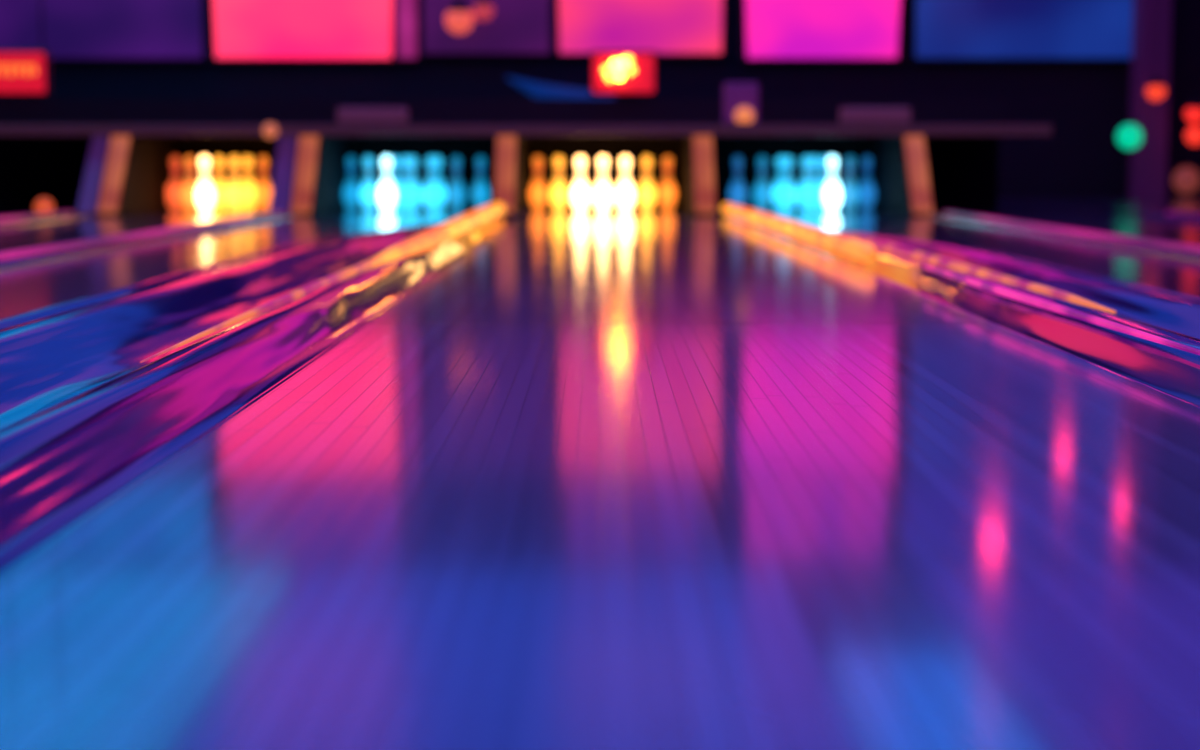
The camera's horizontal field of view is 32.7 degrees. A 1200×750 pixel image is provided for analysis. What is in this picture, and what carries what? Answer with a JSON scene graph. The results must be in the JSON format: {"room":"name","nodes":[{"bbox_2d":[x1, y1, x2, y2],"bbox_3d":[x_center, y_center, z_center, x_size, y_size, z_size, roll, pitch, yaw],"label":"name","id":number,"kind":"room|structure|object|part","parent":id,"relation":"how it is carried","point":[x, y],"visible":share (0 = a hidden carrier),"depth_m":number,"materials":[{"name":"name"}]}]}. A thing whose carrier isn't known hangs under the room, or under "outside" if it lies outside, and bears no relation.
{"room":"sports facility","nodes":[
{"label":"sports facility","id":0,"kind":"room"},
{"bbox_2d":[506,76,614,98],"bbox_3d":[-0.277,-2.838,20.718,1.355,0.375,0.240,0,6,0],"label":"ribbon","id":1,"kind":"object","parent":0,"point":[536,90],"visible":0.48,"depth_m":20.64,"materials":[{"name":"blue"}]},
{"bbox_2d":[0,0,1199,195],"bbox_3d":[0.000,-3.716,21.004,18.000,4.170,0.150,0,6,0],"label":"wall","id":2,"kind":"structure","parent":0,"point":[1086,105],"depth_m":21.00,"materials":[{"name":"paint"}]},
{"bbox_2d":[0,0,207,61],"bbox_3d":[-5.426,-3.955,20.793,2.814,1.510,0.180,0,6,0],"label":"projection screen","id":3,"kind":"object","parent":2,"relation":"attached to","point":[73,30],"visible":1,"depth_m":20.75,"materials":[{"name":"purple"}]},
{"bbox_2d":[209,0,398,61],"bbox_3d":[-3.016,-3.955,20.793,1.918,1.510,0.180,0,6,0],"label":"projection screen","id":4,"kind":"object","parent":2,"relation":"attached to","point":[239,30],"visible":1,"depth_m":20.75,"materials":[{"name":"pink plastic"}]},
{"bbox_2d":[395,0,420,61],"bbox_3d":[-1.963,-3.955,20.793,0.245,1.510,0.180,0,6,0],"label":"projection screen","id":5,"kind":"object","parent":2,"relation":"attached to","point":[407,13],"visible":1,"depth_m":20.76,"materials":[{"name":"purple"}]},
{"bbox_2d":[421,0,552,56],"bbox_3d":[-1.151,-3.980,20.790,1.334,1.460,0.180,0,6,0],"label":"projection screen","id":6,"kind":"object","parent":2,"relation":"attached to","point":[515,28],"visible":1,"depth_m":20.75,"materials":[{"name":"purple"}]},
{"bbox_2d":[555,0,725,56],"bbox_3d":[0.411,-3.980,20.790,1.744,1.460,0.180,0,6,0],"label":"projection screen","id":7,"kind":"object","parent":2,"relation":"attached to","point":[669,28],"visible":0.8,"depth_m":20.75,"materials":[{"name":"pink"}]},
{"bbox_2d":[739,0,904,61],"bbox_3d":[2.261,-3.955,20.793,1.681,1.510,0.180,0,6,0],"label":"projection screen","id":8,"kind":"object","parent":2,"relation":"attached to","point":[769,30],"visible":1,"depth_m":20.75,"materials":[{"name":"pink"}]},
{"bbox_2d":[911,0,1132,61],"bbox_3d":[4.373,-3.955,20.793,2.372,1.510,0.180,0,6,0],"label":"projection screen","id":9,"kind":"object","parent":2,"relation":"attached to","point":[941,30],"visible":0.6,"depth_m":20.75,"materials":[{"name":"blue plastic"}]},
{"bbox_2d":[507,209,720,222],"bbox_3d":[0.000,-0.384,8.606,18.000,0.100,25.200,0,6,0],"label":"floor","id":10,"kind":"structure","parent":0,"point":[511,219],"depth_m":17.85,"materials":[{"name":"purple wood"}]},
{"bbox_2d":[0,209,76,216],"bbox_3d":[-6.110,-0.612,9.739,5.580,0.120,22.500,0,6,0],"label":"lane","id":11,"kind":"object","parent":10,"relation":"on","point":[3,212],"visible":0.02,"depth_m":14.23,"materials":[{"name":"purple wood"}]},
{"bbox_2d":[35,198,53,213],"bbox_3d":[-3.578,-1.079,13.159,0.120,0.120,0.120,0,6,0],"label":"lamp","id":12,"kind":"object","parent":11,"relation":"on","point":[43,205],"visible":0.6,"depth_m":13.11,"materials":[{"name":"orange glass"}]},
{"bbox_2d":[0,99,1051,208],"bbox_3d":[-0.825,-1.539,14.222,7.550,0.800,1.990,0,6,0],"label":"housing","id":13,"kind":"object","parent":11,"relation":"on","point":[45,144],"visible":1,"depth_m":14.84,"materials":[{"name":"paint"}]},
{"bbox_2d":[263,123,277,137],"bbox_3d":[-2.140,-1.586,13.267,0.100,0.100,0.100,0,6,0],"label":"lamp","id":14,"kind":"object","parent":13,"relation":"attached to","point":[270,130],"depth_m":13.23,"materials":[{"name":"orange"}]},
{"bbox_2d":[0,136,998,208],"bbox_3d":[-0.825,-1.516,15.155,7.550,0.560,0.040,0,6,0],"label":"curtain","id":15,"kind":"object","parent":13,"relation":"hanging from","point":[963,170],"depth_m":15.13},
{"bbox_2d":[0,123,1048,124],"bbox_3d":[-0.825,-1.737,14.307,7.550,0.024,1.780,0,6,0],"label":"hood","id":16,"kind":"object","parent":13,"relation":"attached to","point":[0,123],"depth_m":13.42,"materials":[{"name":"paint"}]},
{"bbox_2d":[590,51,656,98],"bbox_3d":[0.170,-2.166,14.736,0.480,0.340,0.178,0,6,0],"label":"sign","id":17,"kind":"object","parent":13,"relation":"on","point":[619,74],"visible":1,"depth_m":14.71,"materials":[{"name":"red plastic"}]},
{"bbox_2d":[603,66,610,73],"bbox_3d":[0.050,-2.189,14.672,0.056,0.056,0.056,0,6,0],"label":"lamp","id":18,"kind":"object","parent":17,"relation":"on","point":[606,69],"depth_m":14.66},
{"bbox_2d":[606,73,613,80],"bbox_3d":[0.070,-2.140,14.678,0.056,0.056,0.056,0,6,0],"label":"lamp","id":19,"kind":"object","parent":17,"relation":"attached to","point":[609,76],"depth_m":14.66,"materials":[{"name":"yellow"}]},
{"bbox_2d":[611,60,618,67],"bbox_3d":[0.110,-2.229,14.668,0.056,0.056,0.056,0,6,0],"label":"lamp","id":20,"kind":"object","parent":17,"relation":"attached to","point":[614,63],"depth_m":14.65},
{"bbox_2d":[616,72,622,79],"bbox_3d":[0.140,-2.150,14.677,0.056,0.056,0.056,0,6,0],"label":"lamp","id":21,"kind":"object","parent":17,"relation":"attached to","point":[619,75],"depth_m":14.66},
{"bbox_2d":[620,59,626,66],"bbox_3d":[0.170,-2.239,14.667,0.056,0.056,0.056,0,6,0],"label":"lamp","id":22,"kind":"object","parent":17,"relation":"attached to","point":[623,62],"depth_m":14.65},
{"bbox_2d":[624,56,631,63],"bbox_3d":[0.200,-2.259,14.665,0.056,0.056,0.056,0,6,0],"label":"lamp","id":23,"kind":"object","parent":17,"relation":"on","point":[627,59],"depth_m":14.65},
{"bbox_2d":[627,66,633,73],"bbox_3d":[0.220,-2.189,14.672,0.056,0.056,0.056,0,6,0],"label":"lamp","id":24,"kind":"object","parent":17,"relation":"attached to","point":[630,69],"depth_m":14.65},
{"bbox_2d":[723,83,757,122],"bbox_3d":[0.980,-1.880,14.184,0.240,0.295,0.195,0,6,0],"label":"sign","id":25,"kind":"object","parent":13,"relation":"on","point":[740,100],"visible":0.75,"depth_m":14.18,"materials":[{"name":"purple"}]},
{"bbox_2d":[0,211,96,226],"bbox_3d":[-3.250,-0.228,5.732,0.140,0.144,14.450,0,6,0],"label":"divider","id":26,"kind":"object","parent":10,"relation":"on","point":[65,215],"visible":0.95,"depth_m":11.76,"materials":[{"name":"plastic"}]},
{"bbox_2d":[0,209,268,251],"bbox_3d":[-2.610,-0.313,6.854,1.140,0.120,16.700,0,6,0],"label":"lane","id":27,"kind":"object","parent":10,"relation":"on","point":[23,236],"visible":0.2,"depth_m":11.05,"materials":[{"name":"wood"}]},
{"bbox_2d":[77,135,185,215],"bbox_3d":[-3.203,-1.404,14.005,0.295,0.574,2.150,0,6,0],"label":"wall","id":28,"kind":"structure","parent":27,"relation":"on","point":[148,171],"depth_m":13.56,"materials":[{"name":"laminate"}]},
{"bbox_3d":[-3.283,-1.303,13.296,0.135,0.519,0.520,0,6,0],"label":"panel","id":29,"kind":"part","parent":28,"relation":"part of","materials":[{"name":"purple"}]},
{"bbox_2d":[97,135,130,212],"bbox_3d":[-3.130,-1.319,13.182,0.128,0.535,0.492,0,6,0],"label":"light strip","id":30,"kind":"object","parent":28,"relation":"attached to","point":[119,144],"visible":1,"depth_m":13.15,"materials":[{"name":"orange"}]},
{"bbox_2d":[167,156,182,210],"bbox_3d":[-2.945,-1.327,14.187,0.121,0.381,0.121,-3,6,-24],"label":"pin","id":31,"kind":"object","parent":27,"relation":"on","point":[175,187],"visible":0.94,"depth_m":14.15,"materials":[{"name":"orange"}]},
{"bbox_2d":[181,156,197,211],"bbox_3d":[-2.792,-1.300,13.924,0.121,0.381,0.121,-4,7,-35],"label":"pin","id":32,"kind":"object","parent":27,"relation":"on","point":[188,194],"visible":0.96,"depth_m":13.89,"materials":[{"name":"orange"}]},
{"bbox_2d":[196,156,213,212],"bbox_3d":[-2.640,-1.273,13.662,0.121,0.381,0.121,-2,6,-16],"label":"pin","id":33,"kind":"object","parent":27,"relation":"on","point":[205,192],"visible":1,"depth_m":13.63,"materials":[{"name":"white plastic"}]},
{"bbox_2d":[212,156,226,210],"bbox_3d":[-2.640,-1.327,14.187,0.121,0.381,0.121,-4,7,-32],"label":"pin","id":34,"kind":"object","parent":27,"relation":"on","point":[219,186],"visible":0.88,"depth_m":14.15,"materials":[{"name":"yellow"}]},
{"bbox_2d":[226,156,243,211],"bbox_3d":[-2.488,-1.300,13.924,0.121,0.381,0.121,2,6,18],"label":"pin","id":35,"kind":"object","parent":27,"relation":"on","point":[234,193],"visible":1,"depth_m":13.89,"materials":[{"name":"yellow"}]},
{"bbox_2d":[242,156,255,210],"bbox_3d":[-2.488,-1.354,14.449,0.121,0.381,0.121,1,6,6],"label":"pin","id":36,"kind":"object","parent":27,"relation":"on","point":[248,186],"visible":0.88,"depth_m":14.42,"materials":[{"name":"yellow"}]},
{"bbox_2d":[255,156,271,210],"bbox_3d":[-2.335,-1.327,14.187,0.121,0.381,0.121,-3,7,-30],"label":"pin","id":37,"kind":"object","parent":27,"relation":"on","point":[263,190],"visible":0.98,"depth_m":14.15,"materials":[{"name":"orange plastic"}]},
{"bbox_2d":[269,135,351,215],"bbox_3d":[-1.972,-1.404,14.005,0.295,0.574,2.150,0,6,0],"label":"wall","id":38,"kind":"structure","parent":27,"relation":"on","point":[331,171],"depth_m":13.44,"materials":[{"name":"laminate"}]},
{"bbox_3d":[-2.053,-1.303,13.296,0.135,0.519,0.520,0,6,0],"label":"panel","id":39,"kind":"part","parent":38,"relation":"part of","materials":[{"name":"purple"}]},
{"bbox_2d":[291,135,318,212],"bbox_3d":[-1.900,-1.319,13.182,0.128,0.535,0.492,0,6,0],"label":"light strip","id":40,"kind":"object","parent":38,"relation":"attached to","point":[308,144],"visible":0.98,"depth_m":13.15,"materials":[{"name":"orange"}]},
{"bbox_2d":[0,211,298,269],"bbox_3d":[-1.970,-0.228,5.732,0.140,0.144,14.450,0,6,0],"label":"divider","id":41,"kind":"object","parent":10,"relation":"on","point":[15,258],"visible":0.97,"depth_m":8.28,"materials":[{"name":"plastic"}]},
{"bbox_2d":[0,209,476,318],"bbox_3d":[-1.325,-0.313,6.854,1.150,0.120,16.700,0,6,0],"label":"lane","id":42,"kind":"object","parent":10,"relation":"on","point":[31,287],"visible":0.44,"depth_m":7.46,"materials":[{"name":"purple wood"}]},
{"bbox_2d":[0,212,520,578],"bbox_3d":[-0.869,-0.248,5.705,0.763,0.109,14.400,0,6,0],"label":"gutter","id":43,"kind":"object","parent":42,"relation":"attached to","point":[83,422],"visible":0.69,"depth_m":3.59,"materials":[{"name":"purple plastic"}]},
{"bbox_2d":[140,260,375,362],"bbox_3d":[-0.675,-0.171,4.431,0.028,0.033,2.651,0,6,1],"label":"tube","id":44,"kind":"object","parent":43,"relation":"on","point":[367,264],"visible":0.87,"depth_m":4.26,"materials":[{"name":"pink"}]},
{"bbox_2d":[371,202,504,266],"bbox_3d":[-0.638,-0.675,9.280,0.091,0.086,7.200,0,6,0],"label":"tube","id":45,"kind":"object","parent":43,"relation":"on","point":[439,235],"visible":0.73,"depth_m":7.79,"materials":[{"name":"orange"}]},
{"bbox_2d":[343,156,359,210],"bbox_3d":[-1.757,-1.354,14.449,0.121,0.381,0.121,-2,6,-15],"label":"pin","id":46,"kind":"object","parent":42,"relation":"on","point":[351,192],"visible":1,"depth_m":14.42,"materials":[{"name":"blue plastic"}]},
{"bbox_2d":[360,156,377,210],"bbox_3d":[-1.605,-1.327,14.187,0.121,0.381,0.121,-4,7,-36],"label":"pin","id":47,"kind":"object","parent":42,"relation":"on","point":[368,193],"visible":1,"depth_m":14.15,"materials":[{"name":"blue"}]},
{"bbox_2d":[378,156,395,211],"bbox_3d":[-1.452,-1.300,13.924,0.121,0.381,0.121,-1,6,-5],"label":"pin","id":48,"kind":"object","parent":42,"relation":"on","point":[386,193],"visible":1,"depth_m":13.89,"materials":[{"name":"white plastic"}]},
{"bbox_2d":[391,156,399,210],"bbox_3d":[-1.452,-1.354,14.449,0.121,0.381,0.121,-1,6,-7],"label":"pin","id":49,"kind":"object","parent":42,"relation":"on","point":[394,160],"visible":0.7,"depth_m":14.42,"materials":[{"name":"blue"}]},
{"bbox_2d":[397,156,414,212],"bbox_3d":[-1.300,-1.273,13.662,0.121,0.381,0.121,0,6,-4],"label":"pin","id":50,"kind":"object","parent":42,"relation":"on","point":[405,191],"visible":1,"depth_m":13.63,"materials":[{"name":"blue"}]},
{"bbox_2d":[409,156,421,210],"bbox_3d":[-1.300,-1.327,14.187,0.121,0.381,0.121,2,6,16],"label":"pin","id":51,"kind":"object","parent":42,"relation":"on","point":[413,160],"visible":0.73,"depth_m":14.16,"materials":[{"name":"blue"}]},
{"bbox_2d":[423,156,440,211],"bbox_3d":[-1.148,-1.300,13.924,0.121,0.381,0.121,3,7,30],"label":"pin","id":52,"kind":"object","parent":42,"relation":"on","point":[431,192],"visible":1,"depth_m":13.89,"materials":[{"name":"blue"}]},
{"bbox_2d":[435,156,445,210],"bbox_3d":[-1.148,-1.354,14.449,0.121,0.381,0.121,-1,6,-5],"label":"pin","id":53,"kind":"object","parent":42,"relation":"on","point":[438,177],"visible":0.65,"depth_m":14.42,"materials":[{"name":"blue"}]},
{"bbox_2d":[448,156,464,210],"bbox_3d":[-0.995,-1.327,14.187,0.121,0.381,0.121,5,8,41],"label":"pin","id":54,"kind":"object","parent":42,"relation":"on","point":[456,192],"visible":1,"depth_m":14.15,"materials":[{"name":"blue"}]},
{"bbox_2d":[472,156,488,208],"bbox_3d":[-0.843,-1.354,14.449,0.121,0.381,0.121,3,6,23],"label":"pin","id":55,"kind":"object","parent":42,"relation":"on","point":[480,193],"visible":0.94,"depth_m":14.41,"materials":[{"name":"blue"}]},
{"bbox_2d":[493,135,527,215],"bbox_3d":[-0.610,-1.404,14.005,0.150,0.574,2.150,0,6,0],"label":"wall","id":56,"kind":"structure","parent":10,"relation":"on","point":[521,184],"depth_m":13.76,"materials":[{"name":"laminate"}]},
{"bbox_2d":[494,135,515,212],"bbox_3d":[-0.610,-1.319,13.182,0.128,0.535,0.492,0,6,0],"label":"light strip","id":57,"kind":"object","parent":56,"relation":"attached to","point":[506,144],"visible":0.76,"depth_m":13.16,"materials":[{"name":"orange"}]},
{"bbox_2d":[0,209,1199,749],"bbox_3d":[0.169,-0.313,6.854,1.312,0.120,16.700,0,6,0],"label":"lane","id":58,"kind":"object","parent":10,"relation":"on","point":[636,479],"visible":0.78,"depth_m":1.80,"materials":[{"name":"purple wood"}]},
{"bbox_2d":[530,156,546,210],"bbox_3d":[-0.437,-1.354,14.449,0.121,0.381,0.121,6,8,44],"label":"pin","id":59,"kind":"object","parent":58,"relation":"on","point":[538,193],"visible":1,"depth_m":14.42,"materials":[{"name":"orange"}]},
{"bbox_2d":[550,156,567,210],"bbox_3d":[-0.285,-1.327,14.187,0.121,0.381,0.121,4,7,37],"label":"pin","id":60,"kind":"object","parent":58,"relation":"on","point":[558,194],"visible":1,"depth_m":14.15,"materials":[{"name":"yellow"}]},
{"bbox_2d":[572,156,588,211],"bbox_3d":[-0.132,-1.300,13.924,0.121,0.381,0.121,-4,7,-35],"label":"pin","id":61,"kind":"object","parent":58,"relation":"on","point":[580,192],"visible":1,"depth_m":13.89,"materials":[{"name":"grey plastic"}]},
{"bbox_2d":[584,157,589,197],"bbox_3d":[-0.132,-1.354,14.449,0.121,0.381,0.121,-1,6,-5],"label":"pin","id":62,"kind":"object","parent":58,"relation":"on","point":[584,157],"visible":0.13,"depth_m":14.44,"materials":[{"name":"grey"}]},
{"bbox_2d":[594,156,611,212],"bbox_3d":[0.020,-1.273,13.662,0.121,0.381,0.121,1,6,9],"label":"pin","id":63,"kind":"object","parent":58,"relation":"on","point":[602,194],"visible":1,"depth_m":13.63,"materials":[{"name":"grey plastic"}]},
{"bbox_2d":[616,157,621,198],"bbox_3d":[0.172,-1.354,14.449,0.121,0.381,0.121,1,6,7],"label":"pin","id":64,"kind":"object","parent":58,"relation":"on","point":[621,157],"visible":0.13,"depth_m":14.43,"materials":[{"name":"grey"}]},
{"bbox_2d":[616,156,633,211],"bbox_3d":[0.172,-1.300,13.924,0.121,0.381,0.121,6,8,44],"label":"pin","id":65,"kind":"object","parent":58,"relation":"on","point":[625,192],"visible":1,"depth_m":13.89,"materials":[{"name":"grey plastic"}]},
{"bbox_2d":[638,156,654,210],"bbox_3d":[0.325,-1.327,14.187,0.121,0.381,0.121,5,8,42],"label":"pin","id":66,"kind":"object","parent":58,"relation":"on","point":[646,193],"visible":1,"depth_m":14.15,"materials":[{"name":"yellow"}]},
{"bbox_2d":[659,156,675,210],"bbox_3d":[0.477,-1.354,14.449,0.121,0.381,0.121,1,6,14],"label":"pin","id":67,"kind":"object","parent":58,"relation":"on","point":[667,192],"visible":1,"depth_m":14.42,"materials":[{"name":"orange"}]},
{"bbox_2d":[681,135,716,215],"bbox_3d":[0.670,-1.404,14.005,0.150,0.574,2.150,0,6,0],"label":"wall","id":68,"kind":"structure","parent":58,"relation":"on","point":[687,158],"depth_m":13.59,"materials":[{"name":"laminate"}]},
{"bbox_2d":[693,135,714,212],"bbox_3d":[0.670,-1.319,13.182,0.128,0.535,0.492,0,6,0],"label":"light strip","id":69,"kind":"object","parent":68,"relation":"attached to","point":[702,144],"visible":1,"depth_m":13.15,"materials":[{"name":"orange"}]},
{"bbox_2d":[721,203,876,260],"bbox_3d":[0.833,-0.714,9.653,0.073,0.070,6.450,0,6,-1],"label":"tube","id":70,"kind":"object","parent":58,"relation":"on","point":[864,251],"visible":1,"depth_m":8.11,"materials":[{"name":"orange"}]},
{"bbox_2d":[721,209,1199,296],"bbox_3d":[1.480,-0.313,6.854,1.160,0.120,16.700,0,6,0],"label":"lane","id":71,"kind":"object","parent":10,"relation":"on","point":[1174,274],"visible":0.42,"depth_m":8.37,"materials":[{"name":"wood"}]},
{"bbox_2d":[729,156,745,206],"bbox_3d":[0.973,-1.354,14.449,0.121,0.381,0.121,-5,8,-42],"label":"pin","id":72,"kind":"object","parent":71,"relation":"on","point":[737,192],"visible":0.88,"depth_m":14.41,"materials":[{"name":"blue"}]},
{"bbox_2d":[753,156,770,210],"bbox_3d":[1.125,-1.327,14.187,0.121,0.381,0.121,-3,7,-27],"label":"pin","id":73,"kind":"object","parent":71,"relation":"on","point":[762,194],"visible":0.95,"depth_m":14.15,"materials":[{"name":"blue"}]},
{"bbox_2d":[772,156,783,210],"bbox_3d":[1.278,-1.354,14.449,0.121,0.381,0.121,-2,6,-17],"label":"pin","id":74,"kind":"object","parent":71,"relation":"on","point":[780,168],"visible":0.68,"depth_m":14.42,"materials":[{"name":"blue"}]},
{"bbox_2d":[779,156,795,211],"bbox_3d":[1.278,-1.300,13.924,0.121,0.381,0.121,-4,7,-31],"label":"pin","id":75,"kind":"object","parent":71,"relation":"on","point":[787,191],"visible":1,"depth_m":13.89,"materials":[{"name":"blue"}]},
{"bbox_2d":[797,156,809,210],"bbox_3d":[1.430,-1.327,14.187,0.121,0.381,0.121,-1,6,-8],"label":"pin","id":76,"kind":"object","parent":71,"relation":"on","point":[805,160],"visible":0.71,"depth_m":14.16,"materials":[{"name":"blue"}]},
{"bbox_2d":[805,156,822,212],"bbox_3d":[1.430,-1.273,13.662,0.121,0.381,0.121,2,6,17],"label":"pin","id":77,"kind":"object","parent":71,"relation":"on","point":[813,193],"visible":1,"depth_m":13.63,"materials":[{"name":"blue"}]},
{"bbox_2d":[819,156,827,210],"bbox_3d":[1.582,-1.354,14.449,0.121,0.381,0.121,-4,7,-33],"label":"pin","id":78,"kind":"object","parent":71,"relation":"on","point":[823,161],"visible":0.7,"depth_m":14.42,"materials":[{"name":"grey plastic"}]},
{"bbox_2d":[823,156,840,211],"bbox_3d":[1.582,-1.300,13.924,0.121,0.381,0.121,5,8,38],"label":"pin","id":79,"kind":"object","parent":71,"relation":"on","point":[832,193],"visible":1,"depth_m":13.89,"materials":[{"name":"grey plastic"}]},
{"bbox_2d":[841,156,858,210],"bbox_3d":[1.735,-1.327,14.187,0.121,0.381,0.121,-1,6,-13],"label":"pin","id":80,"kind":"object","parent":71,"relation":"on","point":[849,193],"visible":1,"depth_m":14.15,"materials":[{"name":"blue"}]},
{"bbox_2d":[858,156,874,210],"bbox_3d":[1.887,-1.354,14.449,0.121,0.381,0.121,-2,6,-21],"label":"pin","id":81,"kind":"object","parent":71,"relation":"on","point":[866,192],"visible":0.97,"depth_m":14.42,"materials":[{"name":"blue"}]},
{"bbox_2d":[868,135,934,215],"bbox_3d":[2.050,-1.404,14.005,0.150,0.574,2.150,0,6,0],"label":"wall","id":82,"kind":"structure","parent":71,"relation":"on","point":[889,168],"depth_m":13.85,"materials":[{"name":"laminate"}]},
{"bbox_2d":[904,135,932,212],"bbox_3d":[2.050,-1.319,13.182,0.128,0.535,0.492,0,6,0],"label":"light strip","id":83,"kind":"object","parent":82,"relation":"attached to","point":[914,144],"visible":0.98,"depth_m":13.15,"materials":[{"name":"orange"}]},
{"bbox_2d":[733,209,1199,407],"bbox_3d":[1.143,-0.252,5.704,0.635,0.101,14.400,0,6,0],"label":"gutter","id":84,"kind":"object","parent":71,"relation":"attached to","point":[1170,315],"visible":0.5,"depth_m":4.68,"materials":[{"name":"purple plastic"}]},
{"bbox_2d":[833,232,1115,313],"bbox_3d":[0.977,-0.345,6.097,0.044,0.043,4.201,0,6,-1],"label":"tube","id":85,"kind":"object","parent":84,"relation":"on","point":[880,246],"visible":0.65,"depth_m":5.41,"materials":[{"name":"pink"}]},
{"bbox_2d":[922,265,1199,354],"bbox_3d":[0.890,-0.159,4.256,0.023,0.020,2.700,0,6,-1],"label":"tube","id":86,"kind":"object","parent":84,"relation":"on","point":[989,287],"visible":1,"depth_m":3.95,"materials":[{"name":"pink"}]},
{"bbox_2d":[926,211,1199,260],"bbox_3d":[2.130,-0.228,5.732,0.140,0.144,14.450,0,6,0],"label":"divider","id":87,"kind":"object","parent":10,"relation":"on","point":[1166,248],"visible":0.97,"depth_m":8.80,"materials":[{"name":"plastic"}]},
{"bbox_2d":[934,209,1199,245],"bbox_3d":[2.810,-0.313,6.854,1.220,0.120,16.700,0,6,0],"label":"lane","id":88,"kind":"object","parent":10,"relation":"on","point":[1179,231],"visible":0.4,"depth_m":11.80,"materials":[{"name":"purple wood"}]},
{"bbox_2d":[998,196,1199,215],"bbox_3d":[6.230,-0.612,9.739,5.340,0.120,22.500,0,6,0],"label":"lane","id":89,"kind":"object","parent":10,"relation":"on","point":[1123,205],"visible":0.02,"depth_m":17.10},
{"bbox_2d":[1117,124,1141,196],"bbox_3d":[5.147,-2.083,19.891,0.240,0.708,0.240,0,6,0],"label":"lamp","id":90,"kind":"object","parent":89,"relation":"on","point":[1129,136],"visible":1,"depth_m":19.80,"materials":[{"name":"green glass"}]},
{"bbox_3d":[5.147,-2.316,19.867,0.240,0.240,0.240,0,6,0],"label":"bulb","id":91,"kind":"part","parent":90,"relation":"part of","materials":[{"name":"green glass"}]},
{"bbox_2d":[1129,0,1171,196],"bbox_3d":[5.450,-3.691,20.177,0.300,3.849,0.300,0,6,0],"label":"column","id":92,"kind":"structure","parent":89,"relation":"on","point":[1148,160],"depth_m":20.15,"materials":[{"name":"purple"}]},
{"bbox_2d":[1173,167,1199,196],"bbox_3d":[5.714,-1.879,19.912,0.260,0.298,0.260,0,6,0],"label":"lamp","id":93,"kind":"object","parent":89,"relation":"on","point":[1186,180],"visible":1,"depth_m":19.82,"materials":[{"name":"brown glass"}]},
{"bbox_2d":[1185,126,1199,196],"bbox_3d":[5.783,-2.073,19.892,0.180,0.688,0.180,0,6,0],"label":"lamp","id":94,"kind":"object","parent":89,"relation":"on","point":[1192,135],"visible":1,"depth_m":19.82,"materials":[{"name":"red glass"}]},
{"bbox_3d":[5.783,-2.326,19.866,0.180,0.180,0.180,0,6,0],"label":"bulb","id":95,"kind":"part","parent":94,"relation":"part of","materials":[{"name":"red glass"}]},
{"bbox_2d":[1141,211,1199,221],"bbox_3d":[3.490,-0.228,5.732,0.140,0.144,14.450,0,6,0],"label":"divider","id":96,"kind":"object","parent":10,"relation":"on","point":[1184,216],"visible":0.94,"depth_m":12.24,"materials":[{"name":"plastic"}]},
{"bbox_3d":[0.000,-4.432,8.186,18.000,0.100,25.200,0,6,0],"label":"ceiling","id":97,"kind":"structure","parent":0,"visible":0},
{"bbox_2d":[0,0,50,95],"bbox_3d":[-4.220,-3.531,14.666,0.460,3.030,0.135,0,6,0],"label":"sign","id":98,"kind":"object","parent":97,"relation":"hanging from","point":[22,72],"visible":1,"depth_m":14.76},
{"bbox_3d":[-4.220,-2.190,14.823,0.460,0.330,0.100,0,6,0],"label":"frame","id":99,"kind":"part","parent":98,"relation":"part of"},
{"bbox_3d":[-4.040,-3.697,14.667,0.016,2.700,0.016,0,6,0],"label":"rod","id":100,"kind":"part","parent":98,"relation":"part of","materials":[{"name":"purple"}]},
{"bbox_2d":[445,0,472,33],"bbox_3d":[-1.394,-4.496,20.144,0.280,2.240,0.280,0,6,0],"label":"pendant lamp","id":101,"kind":"object","parent":97,"relation":"hanging from","point":[459,18],"visible":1,"depth_m":20.15,"materials":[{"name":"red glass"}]},
{"bbox_3d":[-1.394,-3.522,20.245,0.280,0.280,0.280,0,6,0],"label":"bulb","id":102,"kind":"part","parent":101,"relation":"part of","materials":[{"name":"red glass"}]},
{"bbox_2d":[473,0,493,19],"bbox_3d":[-1.153,-4.561,20.137,0.200,2.110,0.200,0,6,0],"label":"pendant lamp","id":103,"kind":"object","parent":97,"relation":"hanging from","point":[483,9],"visible":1,"depth_m":20.16,"materials":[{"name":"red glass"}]},
{"bbox_2d":[1146,0,1165,99],"bbox_3d":[5.391,-4.112,19.681,0.180,2.909,0.180,0,6,0],"label":"lamp","id":104,"kind":"object","parent":97,"relation":"hanging from","point":[1155,90],"visible":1,"depth_m":19.76,"materials":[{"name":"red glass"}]},
{"bbox_3d":[5.391,-2.754,19.822,0.180,0.180,0.180,0,6,0],"label":"bulb","id":105,"kind":"part","parent":104,"relation":"part of","materials":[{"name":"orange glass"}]},
{"bbox_3d":[5.391,-4.192,19.672,0.012,2.747,0.012,0,6,0],"label":"cord","id":106,"kind":"part","parent":104,"relation":"part of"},
{"bbox_2d":[1185,0,1199,122],"bbox_3d":[5.773,-4.005,19.692,0.180,3.125,0.180,0,6,0],"label":"lamp","id":107,"kind":"object","parent":97,"relation":"hanging from","point":[1192,113],"visible":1,"depth_m":19.78,"materials":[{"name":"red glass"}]},
{"bbox_3d":[5.773,-2.540,19.844,0.180,0.180,0.180,0,6,0],"label":"bulb","id":108,"kind":"part","parent":107,"relation":"part of","materials":[{"name":"red glass"}]},
{"bbox_3d":[5.773,-4.085,19.684,0.012,2.963,0.012,0,6,0],"label":"cord","id":109,"kind":"part","parent":107,"relation":"part of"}
]}

